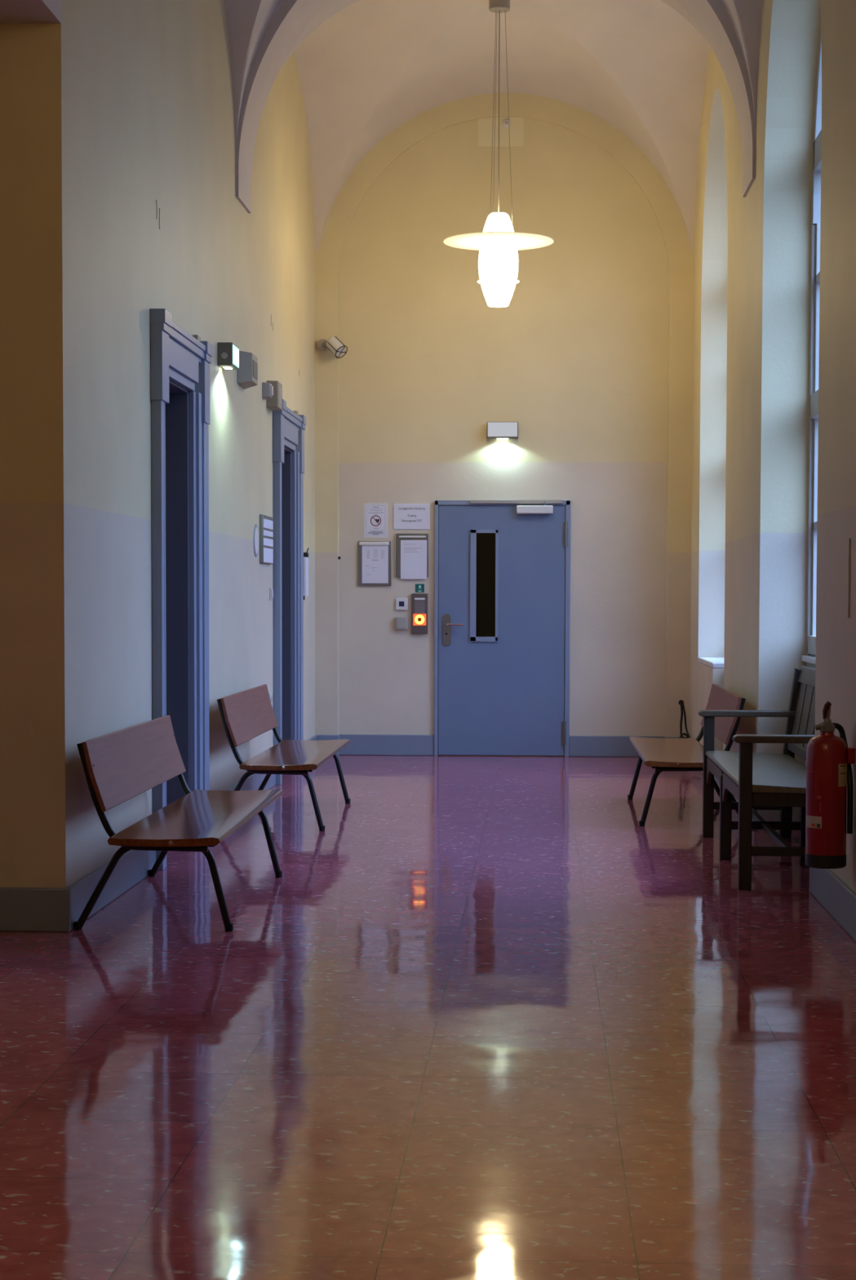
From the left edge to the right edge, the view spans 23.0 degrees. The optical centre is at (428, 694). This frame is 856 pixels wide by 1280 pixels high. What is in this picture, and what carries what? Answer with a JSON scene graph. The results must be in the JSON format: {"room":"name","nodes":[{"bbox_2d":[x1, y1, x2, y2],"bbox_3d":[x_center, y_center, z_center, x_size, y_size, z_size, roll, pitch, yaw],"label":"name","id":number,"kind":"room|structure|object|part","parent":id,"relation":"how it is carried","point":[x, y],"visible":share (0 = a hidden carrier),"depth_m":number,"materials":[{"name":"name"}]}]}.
{"room":"hospital corridor","nodes":[
{"label":"hospital corridor","id":0,"kind":"room"},
{"bbox_2d":[0,0,61,23],"bbox_3d":[-3.047,-3.583,2.908,2.770,2.530,10.210,0,3,3],"label":"ceiling","id":1,"kind":"structure","parent":0,"point":[11,11],"depth_m":7.85,"materials":[{"name":"paint"}]},
{"bbox_2d":[0,0,315,888],"bbox_3d":[-1.350,-2.304,12.762,0.423,6.000,9.510,0,3,3],"label":"wall","id":2,"kind":"structure","parent":0,"point":[119,202],"depth_m":9.06,"materials":[{"name":"paint"}]},
{"bbox_2d":[150,308,212,870],"bbox_3d":[-1.404,-0.533,10.604,0.422,2.665,1.425,0,3,3],"label":"door","id":3,"kind":"structure","parent":2,"relation":"in","point":[180,362],"depth_m":10.93,"materials":[{"name":"blue paint"}]},
{"bbox_2d":[66,734,317,930],"bbox_3d":[-1.153,0.621,12.647,0.018,0.170,9.030,0,3,3],"label":"baseboard","id":4,"kind":"structure","parent":2,"relation":"attached to","point":[133,866],"depth_m":9.10,"materials":[{"name":"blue paint"}]},
{"bbox_2d":[217,342,239,369],"bbox_3d":[-1.138,-1.930,11.999,0.091,0.134,0.254,0,3,3],"label":"emergency light","id":5,"kind":"object","parent":2,"relation":"attached to","point":[228,352],"visible":1,"depth_m":11.88,"materials":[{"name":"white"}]},
{"bbox_3d":[-1.097,-1.932,11.999,0.004,0.106,0.226,0,3,3],"label":"sign panel","id":6,"kind":"part","parent":5,"relation":"part of","materials":[{"name":"white plastic"}]},
{"bbox_2d":[237,351,257,388],"bbox_3d":[-1.096,-1.980,12.818,0.088,0.199,0.337,0,3,3],"label":"box","id":7,"kind":"object","parent":2,"relation":"attached to","point":[247,371],"visible":0.9,"depth_m":12.69,"materials":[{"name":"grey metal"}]},
{"bbox_2d":[253,360,257,379],"bbox_3d":[-1.053,-1.980,12.816,0.003,0.100,0.200,0,3,3],"label":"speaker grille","id":8,"kind":"object","parent":7,"relation":"attached to","point":[255,362],"depth_m":12.83,"materials":[{"name":"grey plastic"}]},
{"bbox_2d":[253,524,258,556],"bbox_3d":[-1.104,-0.991,13.507,0.008,0.210,0.210,0,3,3],"label":"round sign","id":9,"kind":"object","parent":2,"relation":"attached to","point":[255,537],"visible":1,"depth_m":13.47,"materials":[{"name":"grey plastic"}]},
{"bbox_2d":[259,514,273,564],"bbox_3d":[-1.072,-1.030,13.964,0.024,0.315,0.540,0,3,3],"label":"display case","id":10,"kind":"object","parent":2,"relation":"attached to","point":[266,522],"visible":1,"depth_m":13.87,"materials":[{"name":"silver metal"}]},
{"bbox_2d":[262,382,273,399],"bbox_3d":[-1.054,-2.004,13.858,0.060,0.099,0.137,0,3,3],"label":"detector","id":11,"kind":"object","parent":2,"relation":"attached to","point":[267,388],"visible":1,"depth_m":13.80,"materials":[{"name":"beige plastic"}]},
{"bbox_2d":[269,693,272,704],"bbox_3d":[-1.066,0.030,14.254,0.014,0.084,0.084,0,3,3],"label":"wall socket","id":12,"kind":"object","parent":2,"relation":"attached to","point":[270,694],"visible":0.81,"depth_m":14.25,"materials":[{"name":"white plastic"}]},
{"bbox_2d":[269,587,273,599],"bbox_3d":[-1.061,-0.686,14.251,0.018,0.084,0.084,0,3,3],"label":"light switch","id":13,"kind":"object","parent":2,"relation":"attached to","point":[271,590],"visible":1,"depth_m":14.22,"materials":[{"name":"white plastic"}]},
{"bbox_2d":[266,380,282,410],"bbox_3d":[-1.031,-2.011,14.137,0.077,0.178,0.259,0,3,3],"label":"box","id":14,"kind":"object","parent":2,"relation":"attached to","point":[275,402],"visible":0.93,"depth_m":14.02,"materials":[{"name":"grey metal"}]},
{"bbox_3d":[-0.994,-2.012,14.135,0.002,0.120,0.160,0,3,3],"label":"plate","id":15,"kind":"part","parent":14,"relation":"part of","materials":[{"name":"beige plastic"}]},
{"bbox_2d":[272,399,306,785],"bbox_3d":[-1.163,-0.744,15.103,0.422,2.665,1.425,0,3,3],"label":"door","id":16,"kind":"structure","parent":2,"relation":"in","point":[288,426],"depth_m":15.43,"materials":[{"name":"blue paint"}]},
{"bbox_2d":[303,547,309,599],"bbox_3d":[-0.940,-0.936,16.267,0.035,0.402,0.200,0,3,3],"label":"paper","id":17,"kind":"object","parent":2,"relation":"hanging from","point":[305,554],"visible":0.88,"depth_m":16.21,"materials":[{"name":"white paper"}]},
{"bbox_2d":[235,0,755,213],"bbox_3d":[0.373,-4.032,12.469,3.509,2.130,0.594,1,3,11],"label":"arch","id":18,"kind":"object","parent":2,"relation":"attached to","point":[289,20],"depth_m":12.49,"materials":[{"name":"paint"}]},
{"bbox_3d":[0.360,-4.148,12.196,3.073,1.139,0.036,1,3,11],"label":"moulding","id":19,"kind":"part","parent":18,"relation":"part of","materials":[{"name":"paint"}]},
{"bbox_2d":[0,755,855,1279],"bbox_3d":[-0.791,0.993,7.808,6.800,0.120,19.800,0,3,3],"label":"floor","id":20,"kind":"structure","parent":0,"point":[487,1020],"depth_m":6.00,"materials":[{"name":"red tile"}]},
{"bbox_2d":[73,715,284,931],"bbox_3d":[-1.027,0.510,8.941,0.627,0.745,2.008,0,3,3],"label":"bench","id":21,"kind":"object","parent":20,"relation":"on","point":[120,766],"visible":1,"depth_m":8.58,"materials":[{"name":"brown wood"}]},
{"bbox_3d":[-1.189,0.742,8.179,0.378,0.351,0.029,0,3,3],"label":"leg","id":22,"kind":"part","parent":21,"relation":"part of","materials":[{"name":"black metal"}]},
{"bbox_3d":[-1.229,0.272,8.941,0.092,0.270,1.820,0,3,3],"label":"backrest","id":23,"kind":"part","parent":21,"relation":"part of","materials":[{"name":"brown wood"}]},
{"bbox_3d":[-1.086,0.390,8.107,0.517,0.421,0.140,0,3,3],"label":"frame","id":24,"kind":"part","parent":21,"relation":"part of","materials":[{"name":"black"}]},
{"bbox_3d":[-1.106,0.669,9.735,0.378,0.351,0.029,0,3,3],"label":"leg","id":25,"kind":"part","parent":21,"relation":"part of","materials":[{"name":"black metal"}]},
{"bbox_3d":[-0.997,0.312,9.762,0.517,0.421,0.140,0,3,3],"label":"frame","id":26,"kind":"part","parent":21,"relation":"part of","materials":[{"name":"black metal"}]},
{"bbox_3d":[-0.946,0.509,8.937,0.429,0.038,2.000,0,3,3],"label":"seat","id":27,"kind":"part","parent":21,"relation":"part of","materials":[{"name":"brown wood"}]},
{"bbox_3d":[-0.880,0.742,8.162,0.242,0.348,0.029,0,3,3],"label":"leg","id":28,"kind":"part","parent":21,"relation":"part of","materials":[{"name":"black metal"}]},
{"bbox_3d":[-0.796,0.669,9.718,0.242,0.348,0.029,0,3,3],"label":"leg","id":29,"kind":"part","parent":21,"relation":"part of","materials":[{"name":"black metal"}]},
{"bbox_2d":[217,684,351,831],"bbox_3d":[-0.841,0.347,12.422,0.627,0.745,2.008,0,3,3],"label":"bench","id":30,"kind":"object","parent":20,"relation":"on","point":[247,714],"visible":0.94,"depth_m":12.06,"materials":[{"name":"wood"}]},
{"bbox_3d":[-1.003,0.579,11.660,0.378,0.351,0.029,0,3,3],"label":"leg","id":31,"kind":"part","parent":30,"relation":"part of","materials":[{"name":"black metal"}]},
{"bbox_3d":[-1.042,0.109,12.422,0.092,0.270,1.820,0,3,3],"label":"backrest","id":32,"kind":"part","parent":30,"relation":"part of","materials":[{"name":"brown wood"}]},
{"bbox_3d":[-0.899,0.227,11.588,0.517,0.421,0.140,0,3,3],"label":"frame","id":33,"kind":"part","parent":30,"relation":"part of","materials":[{"name":"black metal"}]},
{"bbox_3d":[-0.920,0.506,13.216,0.378,0.351,0.029,0,3,3],"label":"leg","id":34,"kind":"part","parent":30,"relation":"part of","materials":[{"name":"black metal"}]},
{"bbox_3d":[-0.811,0.150,13.243,0.517,0.421,0.140,0,3,3],"label":"frame","id":35,"kind":"part","parent":30,"relation":"part of","materials":[{"name":"black metal"}]},
{"bbox_3d":[-0.760,0.346,12.418,0.429,0.038,2.000,0,3,3],"label":"seat","id":36,"kind":"part","parent":30,"relation":"part of","materials":[{"name":"brown wood"}]},
{"bbox_3d":[-0.694,0.579,11.643,0.242,0.348,0.029,0,3,3],"label":"leg","id":37,"kind":"part","parent":30,"relation":"part of","materials":[{"name":"black metal"}]},
{"bbox_3d":[-0.610,0.506,13.199,0.242,0.348,0.029,0,3,3],"label":"leg","id":38,"kind":"part","parent":30,"relation":"part of","materials":[{"name":"black metal"}]},
{"bbox_2d":[627,684,746,826],"bbox_3d":[1.554,0.341,12.685,0.627,0.745,2.008,0,3,3],"label":"bench","id":39,"kind":"object","parent":20,"relation":"on","point":[679,754],"visible":0.67,"depth_m":12.27,"materials":[{"name":"wood"}]},
{"bbox_3d":[1.406,0.498,13.482,0.242,0.348,0.029,0,3,3],"label":"leg","id":40,"kind":"part","parent":39,"relation":"part of","materials":[{"name":"black metal"}]},
{"bbox_3d":[1.322,0.571,11.926,0.242,0.348,0.029,0,3,3],"label":"leg","id":41,"kind":"part","parent":39,"relation":"part of","materials":[{"name":"black metal"}]},
{"bbox_3d":[1.473,0.339,12.689,0.429,0.038,2.000,0,3,3],"label":"seat","id":42,"kind":"part","parent":39,"relation":"part of","materials":[{"name":"brown wood"}]},
{"bbox_3d":[1.525,0.221,11.849,0.517,0.421,0.140,0,3,3],"label":"frame","id":43,"kind":"part","parent":39,"relation":"part of","materials":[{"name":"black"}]},
{"bbox_3d":[1.613,0.144,13.504,0.517,0.421,0.140,0,3,3],"label":"frame","id":44,"kind":"part","parent":39,"relation":"part of","materials":[{"name":"black metal"}]},
{"bbox_3d":[1.715,0.501,13.466,0.378,0.351,0.029,0,3,3],"label":"leg","id":45,"kind":"part","parent":39,"relation":"part of","materials":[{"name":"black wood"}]},
{"bbox_3d":[1.757,0.105,12.663,0.092,0.270,1.820,0,3,3],"label":"backrest","id":46,"kind":"part","parent":39,"relation":"part of","materials":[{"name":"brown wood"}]},
{"bbox_3d":[1.632,0.574,11.910,0.378,0.351,0.029,0,3,3],"label":"leg","id":47,"kind":"part","parent":39,"relation":"part of","materials":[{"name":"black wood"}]},
{"bbox_2d":[698,665,816,889],"bbox_3d":[1.701,0.354,10.359,0.582,0.930,2.135,0,3,3],"label":"wooden bench","id":48,"kind":"object","parent":20,"relation":"on","point":[758,780],"visible":0.68,"depth_m":10.40,"materials":[{"name":"brown wood"}]},
{"bbox_3d":[1.521,0.443,11.398,0.056,0.655,0.060,0,3,3],"label":"leg","id":49,"kind":"part","parent":48,"relation":"part of","materials":[{"name":"brown wood"}]},
{"bbox_3d":[1.476,0.606,10.426,0.055,0.420,0.060,0,3,3],"label":"leg","id":50,"kind":"part","parent":48,"relation":"part of","materials":[{"name":"brown wood"}]},
{"bbox_3d":[1.412,0.538,9.358,0.056,0.655,0.060,0,3,3],"label":"leg","id":51,"kind":"part","parent":48,"relation":"part of","materials":[{"name":"brown wood"}]},
{"bbox_3d":[1.736,0.100,11.371,0.542,0.033,0.090,0,3,3],"label":"armrest","id":52,"kind":"part","parent":48,"relation":"part of","materials":[{"name":"paint"}]},
{"bbox_3d":[1.669,0.369,10.364,0.446,0.040,2.100,0,3,3],"label":"seat","id":53,"kind":"part","parent":48,"relation":"part of","materials":[{"name":"grey wood"}]},
{"bbox_3d":[1.627,0.196,9.331,0.542,0.033,0.090,0,3,3],"label":"armrest","id":54,"kind":"part","parent":48,"relation":"part of","materials":[{"name":"paint"}]},
{"bbox_3d":[1.968,0.314,11.368,0.124,0.918,0.060,0,3,3],"label":"post","id":55,"kind":"part","parent":48,"relation":"part of","materials":[{"name":"brown wood"}]},
{"bbox_3d":[1.901,0.316,10.344,0.030,0.050,1.990,0,3,3],"label":"rail","id":56,"kind":"part","parent":48,"relation":"part of","materials":[{"name":"brown wood"}]},
{"bbox_3d":[1.871,0.608,10.405,0.055,0.420,0.060,0,3,3],"label":"leg","id":57,"kind":"part","parent":48,"relation":"part of","materials":[{"name":"brown wood"}]},
{"bbox_3d":[1.966,-0.066,10.328,0.054,0.085,2.120,0,3,3],"label":"rail","id":58,"kind":"part","parent":48,"relation":"part of","materials":[{"name":"paint"}]},
{"bbox_2d":[224,0,763,156],"bbox_3d":[0.249,-3.868,10.132,3.040,1.720,4.600,0,3,3],"label":"ceiling","id":59,"kind":"structure","parent":0,"point":[247,20],"depth_m":12.13,"materials":[{"name":"paint"}]},
{"bbox_2d":[278,0,711,250],"bbox_3d":[0.496,-4.084,14.750,3.040,1.720,4.380,0,3,3],"label":"ceiling","id":60,"kind":"structure","parent":0,"point":[366,68],"depth_m":15.92,"materials":[{"name":"paint"}]},
{"bbox_2d":[443,0,554,307],"bbox_3d":[0.507,-3.877,15.030,0.792,2.180,0.792,0,3,3],"label":"pendant lamp","id":61,"kind":"object","parent":60,"relation":"hanging from","point":[498,246],"visible":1,"depth_m":14.97,"materials":[{"name":"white glass"}]},
{"bbox_3d":[0.505,-3.118,15.066,0.286,0.660,0.286,0,3,3],"label":"glass","id":62,"kind":"part","parent":61,"relation":"part of","materials":[{"name":"white glass"}]},
{"bbox_2d":[338,116,669,756],"bbox_3d":[0.719,-2.507,17.206,4.040,6.000,0.404,0,3,3],"label":"wall","id":63,"kind":"structure","parent":0,"point":[577,357],"depth_m":17.02,"materials":[{"name":"paint"}]},
{"bbox_2d":[316,336,347,358],"bbox_3d":[-0.778,-2.791,16.908,0.293,0.179,0.122,2,3,37],"label":"spotlight","id":64,"kind":"object","parent":63,"relation":"attached to","point":[334,344],"visible":1,"depth_m":16.86,"materials":[{"name":"beige plastic"}]},
{"bbox_2d":[358,541,391,586],"bbox_3d":[-0.435,-1.069,17.121,0.272,0.364,0.030,0,3,3],"label":"frame","id":65,"kind":"object","parent":63,"relation":"attached to","point":[375,557],"visible":1,"depth_m":17.12,"materials":[{"name":"silver metal"}]},
{"bbox_2d":[365,549,384,570],"bbox_3d":[-0.430,-1.080,17.116,0.152,0.205,0.001,0,3,3],"label":"print","id":66,"kind":"object","parent":63,"relation":"attached to","point":[375,558],"depth_m":17.12,"materials":[{"name":"grey paper"}]},
{"bbox_2d":[364,502,388,537],"bbox_3d":[-0.425,-1.419,17.117,0.200,0.284,0.004,0,3,3],"label":"notice","id":67,"kind":"object","parent":63,"relation":"attached to","point":[375,514],"visible":1,"depth_m":17.12,"materials":[{"name":"white paper"}]},
{"bbox_2d":[368,530,383,534],"bbox_3d":[-0.425,-1.321,17.121,0.132,0.030,0.001,0,3,3],"label":"print","id":68,"kind":"object","parent":67,"relation":"attached to","point":[371,532],"depth_m":17.12,"materials":[{"name":"grey paper"}]},
{"bbox_2d":[395,617,407,630],"bbox_3d":[-0.217,-0.582,17.128,0.098,0.106,0.039,0,3,3],"label":"box","id":69,"kind":"object","parent":63,"relation":"attached to","point":[401,623],"visible":1,"depth_m":17.11,"materials":[{"name":"beige plastic"}]},
{"bbox_2d":[395,598,408,609],"bbox_3d":[-0.214,-0.740,17.130,0.098,0.098,0.020,0,3,3],"label":"thermostat","id":70,"kind":"object","parent":63,"relation":"attached to","point":[401,603],"visible":1,"depth_m":17.12,"materials":[{"name":"white plastic"}]},
{"bbox_2d":[395,533,428,578],"bbox_3d":[-0.132,-1.127,17.102,0.275,0.370,0.032,0,3,3],"label":"frame","id":71,"kind":"object","parent":63,"relation":"attached to","point":[412,548],"visible":1,"depth_m":17.10,"materials":[{"name":"silver metal"}]},
{"bbox_3d":[-0.265,-1.136,17.117,0.008,0.356,0.014,0,3,3],"label":"rail","id":72,"kind":"part","parent":71,"relation":"part of","materials":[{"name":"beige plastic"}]},
{"bbox_2d":[393,503,430,529],"bbox_3d":[-0.131,-1.450,17.099,0.298,0.208,0.007,0,3,3],"label":"room sign","id":73,"kind":"object","parent":63,"relation":"attached to","point":[406,516],"visible":1,"depth_m":17.10,"materials":[{"name":"white paper"}]},
{"bbox_2d":[404,543,422,550],"bbox_3d":[-0.121,-1.194,17.093,0.148,0.067,0.001,0,3,3],"label":"print","id":74,"kind":"object","parent":63,"relation":"attached to","point":[406,546],"depth_m":17.09,"materials":[{"name":"grey paper"}]},
{"bbox_2d":[411,593,427,633],"bbox_3d":[-0.068,-0.661,17.112,0.132,0.328,0.047,0,3,3],"label":"terminal","id":75,"kind":"object","parent":63,"relation":"attached to","point":[419,601],"visible":1,"depth_m":17.10,"materials":[{"name":"grey plastic"}]},
{"bbox_3d":[-0.068,-0.719,17.101,0.084,0.115,0.004,0,3,3],"label":"panel","id":76,"kind":"part","parent":75,"relation":"part of","materials":[{"name":"grey plastic"}]},
{"bbox_2d":[415,583,424,592],"bbox_3d":[-0.066,-0.869,17.124,0.072,0.068,0.004,0,3,3],"label":"sign","id":77,"kind":"object","parent":63,"relation":"attached to","point":[420,588],"visible":1,"depth_m":17.12,"materials":[{"name":"teal plastic"}]},
{"bbox_2d":[317,734,679,756],"bbox_3d":[0.608,0.416,17.101,3.022,0.170,0.098,0,3,3],"label":"baseboard","id":78,"kind":"structure","parent":63,"relation":"attached to","point":[360,744],"depth_m":17.16,"materials":[{"name":"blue paint"}]},
{"bbox_2d":[434,499,570,756],"bbox_3d":[0.600,-0.538,17.063,1.102,2.080,0.085,0,3,3],"label":"door","id":79,"kind":"structure","parent":63,"relation":"in","point":[502,667],"depth_m":17.08,"materials":[{"name":"blue paint"}]},
{"bbox_3d":[0.155,-0.530,17.105,0.068,0.262,0.010,0,3,3],"label":"handle plate","id":80,"kind":"part","parent":79,"relation":"part of","materials":[{"name":"silver metal"}]},
{"bbox_3d":[0.218,-0.570,17.068,0.147,0.020,0.054,0,3,3],"label":"handle","id":81,"kind":"part","parent":79,"relation":"part of","materials":[{"name":"silver metal"}]},
{"bbox_3d":[0.456,-0.887,17.071,0.230,0.909,0.015,0,3,3],"label":"glazing frame","id":82,"kind":"part","parent":79,"relation":"part of","materials":[{"name":"black glass"}]},
{"bbox_3d":[0.716,-1.563,17.010,0.746,0.028,0.027,0,3,3],"label":"closer rail","id":83,"kind":"part","parent":79,"relation":"part of","materials":[{"name":"beige plastic"}]},
{"bbox_3d":[0.832,-1.543,17.000,0.238,0.035,0.023,0,3,3],"label":"closer arm","id":84,"kind":"part","parent":79,"relation":"part of","materials":[{"name":"silver metal"}]},
{"bbox_2d":[487,422,518,439],"bbox_3d":[0.603,-2.134,16.986,0.250,0.134,0.089,0,3,3],"label":"emergency light","id":85,"kind":"object","parent":63,"relation":"attached to","point":[495,430],"visible":1,"depth_m":16.94,"materials":[{"name":"white plastic"}]},
{"bbox_2d":[315,93,693,737],"bbox_3d":[0.606,-2.216,16.987,3.240,5.440,0.080,0,3,3],"label":"arch","id":86,"kind":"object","parent":63,"relation":"attached to","point":[591,126],"depth_m":16.94,"materials":[{"name":"paint"}]},
{"bbox_2d":[502,118,511,128],"bbox_3d":[0.631,-4.595,16.892,0.076,0.076,0.046,0,3,3],"label":"smoke detector","id":87,"kind":"object","parent":63,"relation":"attached to","point":[505,123],"visible":0.95,"depth_m":16.89,"materials":[{"name":"white plastic"}]},
{"bbox_2d":[689,0,855,893],"bbox_3d":[1.748,-2.049,7.490,0.266,6.000,19.720,0,3,3],"label":"wall","id":88,"kind":"structure","parent":0,"point":[753,253],"depth_m":11.58,"materials":[{"name":"paint"}]},
{"bbox_2d":[679,699,690,737],"bbox_3d":[2.055,0.285,16.235,0.085,0.435,1.262,0,3,-1],"label":"cable bundle","id":89,"kind":"object","parent":88,"relation":"attached to","point":[681,702],"visible":0.67,"depth_m":16.81,"materials":[{"name":"black"}]},
{"bbox_2d":[697,657,724,668],"bbox_3d":[2.223,-0.216,14.969,0.432,0.040,2.280,0,3,3],"label":"window sill","id":90,"kind":"structure","parent":88,"relation":"attached to","point":[713,662],"depth_m":15.18,"materials":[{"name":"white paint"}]},
{"bbox_2d":[700,771,855,942],"bbox_3d":[1.722,0.875,7.378,0.278,0.170,19.220,0,3,3],"label":"baseboard","id":91,"kind":"structure","parent":88,"relation":"attached to","point":[839,900],"depth_m":8.48,"materials":[{"name":"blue paint"}]},
{"bbox_2d":[805,701,855,868],"bbox_3d":[1.550,0.343,8.104,0.184,0.640,0.157,0,3,3],"label":"fire extinguisher","id":92,"kind":"object","parent":88,"relation":"attached to","point":[829,757],"visible":1,"depth_m":8.05,"materials":[{"name":"red metal"}]},
{"bbox_3d":[1.536,0.071,8.087,0.037,0.097,0.030,0,3,3],"label":"trigger lever","id":93,"kind":"part","parent":92,"relation":"part of","materials":[{"name":"red plastic"}]},
{"bbox_3d":[1.536,0.075,8.092,0.026,0.086,0.022,0,3,3],"label":"carry handle","id":94,"kind":"part","parent":92,"relation":"part of","materials":[{"name":"black plastic"}]},
{"bbox_2d":[805,23,821,765],"bbox_3d":[1.961,-2.048,7.479,0.160,6.000,19.720,0,3,3],"label":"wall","id":95,"kind":"structure","parent":0,"point":[809,664],"depth_m":11.54,"materials":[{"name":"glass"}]},
{"bbox_2d":[802,655,816,664],"bbox_3d":[2.096,-0.146,10.428,0.185,0.035,2.400,0,3,3],"label":"window sill","id":96,"kind":"structure","parent":95,"relation":"attached to","point":[809,659],"depth_m":11.33,"materials":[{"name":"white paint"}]},
{"bbox_2d":[807,32,822,655],"bbox_3d":[2.060,-2.076,10.338,0.126,3.830,2.363,0,3,3],"label":"window","id":97,"kind":"structure","parent":95,"relation":"in","point":[816,188],"depth_m":11.48,"materials":[{"name":"glass"}]},
{"bbox_3d":[2.078,-2.059,10.339,0.050,3.796,2.340,0,3,3],"label":"sash","id":98,"kind":"part","parent":97,"relation":"part of","materials":[{"name":"grey paint"}]},
{"bbox_3d":[-2.981,-0.899,8.343,2.350,3.600,0.390,0,3,3],"label":"wall","id":99,"kind":"structure","parent":0,"visible":0},
{"bbox_2d":[0,887,70,932],"bbox_3d":[-2.777,0.825,8.207,2.788,0.170,0.020,0,3,3],"label":"baseboard","id":100,"kind":"structure","parent":99,"relation":"attached to","point":[21,908],"depth_m":8.13,"materials":[{"name":"grey paint"}]}
]}

